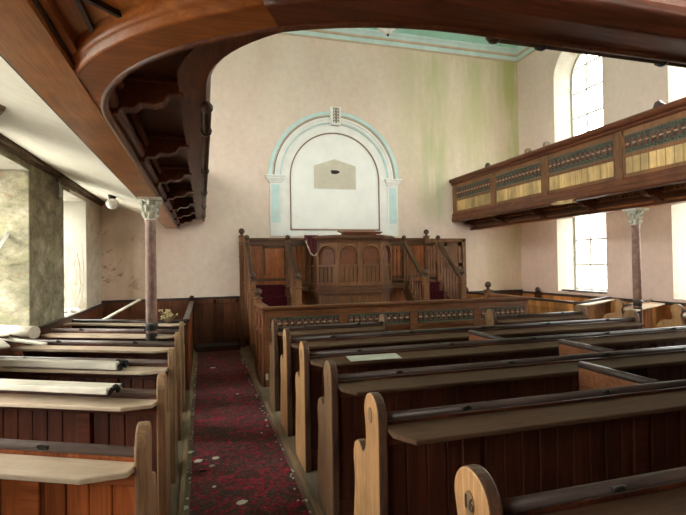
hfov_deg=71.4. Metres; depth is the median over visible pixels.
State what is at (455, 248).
panelling
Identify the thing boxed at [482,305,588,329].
pew
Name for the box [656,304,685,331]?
pew
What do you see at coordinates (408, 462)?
pew
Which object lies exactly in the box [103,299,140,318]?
plank
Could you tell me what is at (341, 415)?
pew
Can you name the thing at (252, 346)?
trim
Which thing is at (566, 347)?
wall
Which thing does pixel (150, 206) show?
post
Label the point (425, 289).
stair
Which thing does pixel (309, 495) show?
trim
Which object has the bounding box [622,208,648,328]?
post
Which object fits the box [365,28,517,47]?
ceiling
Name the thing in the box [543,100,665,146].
pew
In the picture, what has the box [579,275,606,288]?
ground
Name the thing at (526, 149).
pew
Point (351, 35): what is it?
trim
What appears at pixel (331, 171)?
arch
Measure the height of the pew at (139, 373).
0.968 m
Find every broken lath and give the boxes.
[0,334,11,337]
[0,338,9,348]
[1,337,46,345]
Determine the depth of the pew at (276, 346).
5.16 m
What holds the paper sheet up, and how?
on the pew at (309, 382)
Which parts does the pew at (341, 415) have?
rail, rail, rail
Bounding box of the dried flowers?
[158,309,177,323]
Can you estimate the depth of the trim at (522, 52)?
11.24 m
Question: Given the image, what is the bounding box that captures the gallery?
[0,0,685,229]
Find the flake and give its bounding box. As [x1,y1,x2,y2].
[236,500,247,504]
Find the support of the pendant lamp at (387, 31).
hanging from the ceiling
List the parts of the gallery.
egg moulding, moulding, panel frame, carved panel, lozenge chain, boarded panel, lozenge chain, panel frame, carved panel, boarded panel, split moulding, carved panel, lozenge chain, panel frame, boarded panel, panel frame, carved panel, lozenge chain, boarded panel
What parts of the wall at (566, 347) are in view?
panel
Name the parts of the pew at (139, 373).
rail, rail, backrest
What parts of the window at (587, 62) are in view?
frame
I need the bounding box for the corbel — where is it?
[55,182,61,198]
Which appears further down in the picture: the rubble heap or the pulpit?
the rubble heap
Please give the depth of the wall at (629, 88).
8.96 m
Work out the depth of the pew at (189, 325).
6.14 m
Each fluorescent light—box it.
[0,358,128,370]
[0,379,124,395]
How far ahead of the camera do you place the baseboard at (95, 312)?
6.09 m
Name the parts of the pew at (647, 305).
rail, backrest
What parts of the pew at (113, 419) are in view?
rail, rail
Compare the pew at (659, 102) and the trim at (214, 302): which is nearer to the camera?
the pew at (659, 102)
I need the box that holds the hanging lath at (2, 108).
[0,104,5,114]
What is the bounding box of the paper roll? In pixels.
[0,325,40,338]
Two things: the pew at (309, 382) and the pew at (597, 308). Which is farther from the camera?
the pew at (597, 308)
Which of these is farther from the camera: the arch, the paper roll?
the arch
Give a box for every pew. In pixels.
[0,348,177,483]
[0,373,170,514]
[0,421,156,514]
[11,332,182,440]
[41,322,185,411]
[63,295,194,390]
[269,314,387,411]
[280,310,643,436]
[295,326,685,472]
[318,345,685,514]
[354,379,685,514]
[455,464,685,514]
[466,287,616,322]
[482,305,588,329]
[485,148,531,166]
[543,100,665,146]
[603,299,664,332]
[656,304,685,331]
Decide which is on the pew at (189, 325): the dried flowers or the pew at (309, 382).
the dried flowers
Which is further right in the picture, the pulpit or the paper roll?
the pulpit
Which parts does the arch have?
fielded panel, cream moulding, white moulding, field panel, fielded panel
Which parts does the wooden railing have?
newel post, panel, carved panel, lozenge chain, panel, lozenge chain, carved panel, carved panel, lozenge chain, newel post, lozenge chain, carved panel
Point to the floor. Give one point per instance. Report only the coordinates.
(249, 354)
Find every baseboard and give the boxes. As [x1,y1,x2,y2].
[0,303,103,355]
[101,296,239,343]
[470,289,522,295]
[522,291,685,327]
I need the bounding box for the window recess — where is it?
[0,170,29,325]
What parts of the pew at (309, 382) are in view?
rail, rail, rail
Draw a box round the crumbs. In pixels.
[186,359,310,512]
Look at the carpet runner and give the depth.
4.09 m
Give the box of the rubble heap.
[64,307,80,312]
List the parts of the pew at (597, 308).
panel, rail, panel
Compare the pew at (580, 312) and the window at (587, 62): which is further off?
the window at (587, 62)
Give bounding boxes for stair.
[238,228,308,346]
[391,229,466,300]
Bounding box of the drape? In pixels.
[304,234,318,255]
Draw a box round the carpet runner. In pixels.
[189,350,309,514]
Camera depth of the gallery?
2.32 m
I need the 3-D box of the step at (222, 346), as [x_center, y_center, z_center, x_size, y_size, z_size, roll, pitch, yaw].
[-2.408,1.720,9.184,0.830,0.100,0.440,-1,-1,-16]
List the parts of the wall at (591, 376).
panel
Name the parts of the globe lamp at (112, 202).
globe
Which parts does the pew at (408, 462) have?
number plate, rail, rail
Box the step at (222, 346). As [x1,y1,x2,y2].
[195,341,240,352]
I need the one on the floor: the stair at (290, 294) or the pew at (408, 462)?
the stair at (290, 294)
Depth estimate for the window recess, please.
5.15 m
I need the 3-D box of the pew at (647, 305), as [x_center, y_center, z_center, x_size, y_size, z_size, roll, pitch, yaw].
[4.510,1.094,7.479,1.617,0.980,0.550,0,-1,-43]
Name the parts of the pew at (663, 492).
number plate, backrest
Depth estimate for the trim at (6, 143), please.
5.57 m
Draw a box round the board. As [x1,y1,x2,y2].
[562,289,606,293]
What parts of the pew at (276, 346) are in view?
rail, backrest, rail, rail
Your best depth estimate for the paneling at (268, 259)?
9.80 m
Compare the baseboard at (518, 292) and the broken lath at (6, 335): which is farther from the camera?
the baseboard at (518, 292)
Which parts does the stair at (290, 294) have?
newel post, newel post, handrail, newel post, newel post, handrail, newel post, landing rail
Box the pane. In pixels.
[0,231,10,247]
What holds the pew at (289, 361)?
on the platform at (311, 477)
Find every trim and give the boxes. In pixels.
[0,133,104,205]
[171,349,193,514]
[177,351,195,514]
[194,299,238,342]
[240,348,322,514]
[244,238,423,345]
[249,336,254,355]
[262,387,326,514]
[278,28,517,62]
[516,46,535,61]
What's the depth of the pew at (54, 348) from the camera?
4.42 m
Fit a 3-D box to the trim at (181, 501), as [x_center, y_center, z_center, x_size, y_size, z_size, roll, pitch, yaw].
[-1.208,1.644,3.627,0.035,0.055,10.700,-1,-1,-16]
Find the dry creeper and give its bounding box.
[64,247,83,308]
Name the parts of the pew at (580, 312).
rail, rail, backrest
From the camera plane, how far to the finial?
10.66 m
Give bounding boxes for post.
[137,196,162,345]
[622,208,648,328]
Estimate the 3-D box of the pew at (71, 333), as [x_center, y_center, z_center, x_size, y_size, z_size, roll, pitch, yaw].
[-2.512,1.205,5.439,1.652,0.968,0.510,-1,-1,11]
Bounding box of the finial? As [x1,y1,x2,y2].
[535,287,540,297]
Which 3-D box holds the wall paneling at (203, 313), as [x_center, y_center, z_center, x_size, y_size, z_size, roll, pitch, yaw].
[-3.259,1.284,9.208,2.520,1.000,0.050,-1,-1,-16]
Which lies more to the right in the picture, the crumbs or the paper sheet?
the paper sheet
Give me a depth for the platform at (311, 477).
3.77 m
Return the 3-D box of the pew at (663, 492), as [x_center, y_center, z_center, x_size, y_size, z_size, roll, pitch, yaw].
[2.312,1.057,1.948,4.088,0.968,0.549,-1,-1,-16]
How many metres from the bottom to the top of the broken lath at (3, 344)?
0.164 m
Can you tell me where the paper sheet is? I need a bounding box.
[346,353,401,361]
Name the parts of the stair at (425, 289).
landing rail, newel post, handrail, newel post, newel post, landing rail, newel post, handrail, newel post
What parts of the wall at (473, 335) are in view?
panel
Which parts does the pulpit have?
panel, panel, arched frame, panel, panel, arch moulding, panel, arched frame, panel, cornice, panel, panel, arched frame, arch moulding, moulding, panel, panel, arched frame, arch moulding, panel, panel, arched frame, arch moulding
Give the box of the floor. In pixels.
[184,345,313,514]
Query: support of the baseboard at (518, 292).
attached to the wall at (442, 118)
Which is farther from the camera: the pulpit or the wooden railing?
the pulpit
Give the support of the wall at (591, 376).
on the platform at (311, 477)
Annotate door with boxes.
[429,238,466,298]
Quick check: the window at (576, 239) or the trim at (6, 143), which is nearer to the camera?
the trim at (6, 143)
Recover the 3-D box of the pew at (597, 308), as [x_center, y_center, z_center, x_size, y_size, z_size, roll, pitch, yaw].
[3.993,1.146,9.463,1.565,1.050,3.498,-1,-1,-16]
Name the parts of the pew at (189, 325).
rail, panel, panel, corner post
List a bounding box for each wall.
[0,147,101,325]
[101,34,521,299]
[468,330,504,344]
[517,49,685,302]
[558,339,615,360]
[578,361,658,390]
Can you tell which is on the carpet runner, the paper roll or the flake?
the flake
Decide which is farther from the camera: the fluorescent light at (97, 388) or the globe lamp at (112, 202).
the globe lamp at (112, 202)
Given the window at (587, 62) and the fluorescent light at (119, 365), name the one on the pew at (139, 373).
the fluorescent light at (119, 365)
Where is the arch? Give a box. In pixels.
[265,107,401,235]
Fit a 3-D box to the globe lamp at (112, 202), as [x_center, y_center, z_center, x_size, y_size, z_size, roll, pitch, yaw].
[-3.422,-0.830,7.089,0.177,0.228,0.175,-1,-1,-16]
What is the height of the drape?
0.409 m
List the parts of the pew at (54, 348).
rail, backrest, rail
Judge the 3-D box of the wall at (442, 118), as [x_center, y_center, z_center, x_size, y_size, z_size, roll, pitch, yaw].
[-0.174,-1.545,10.352,9.150,7.190,0.300,-1,-1,-16]
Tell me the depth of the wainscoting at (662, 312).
8.65 m
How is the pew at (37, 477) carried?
on the platform at (175, 488)
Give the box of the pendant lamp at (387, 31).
[377,28,396,35]
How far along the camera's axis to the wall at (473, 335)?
4.47 m
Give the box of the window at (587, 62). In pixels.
[571,54,602,136]
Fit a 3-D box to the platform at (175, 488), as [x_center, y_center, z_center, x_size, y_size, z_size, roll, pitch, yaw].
[-2.048,1.670,3.640,1.570,0.030,11.200,-1,-1,-16]
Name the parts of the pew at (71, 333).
rail, backrest, rail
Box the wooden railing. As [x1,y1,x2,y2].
[253,281,530,386]
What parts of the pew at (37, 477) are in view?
rail, backrest, rail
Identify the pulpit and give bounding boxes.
[301,230,394,304]
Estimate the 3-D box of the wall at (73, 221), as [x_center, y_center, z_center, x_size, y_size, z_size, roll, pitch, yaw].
[-3.062,-1.603,2.987,0.550,7.190,12.800,-1,-1,-16]
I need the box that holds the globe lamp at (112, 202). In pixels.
[106,194,118,208]
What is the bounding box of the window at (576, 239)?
[574,216,606,290]
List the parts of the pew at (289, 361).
rail, rail, rail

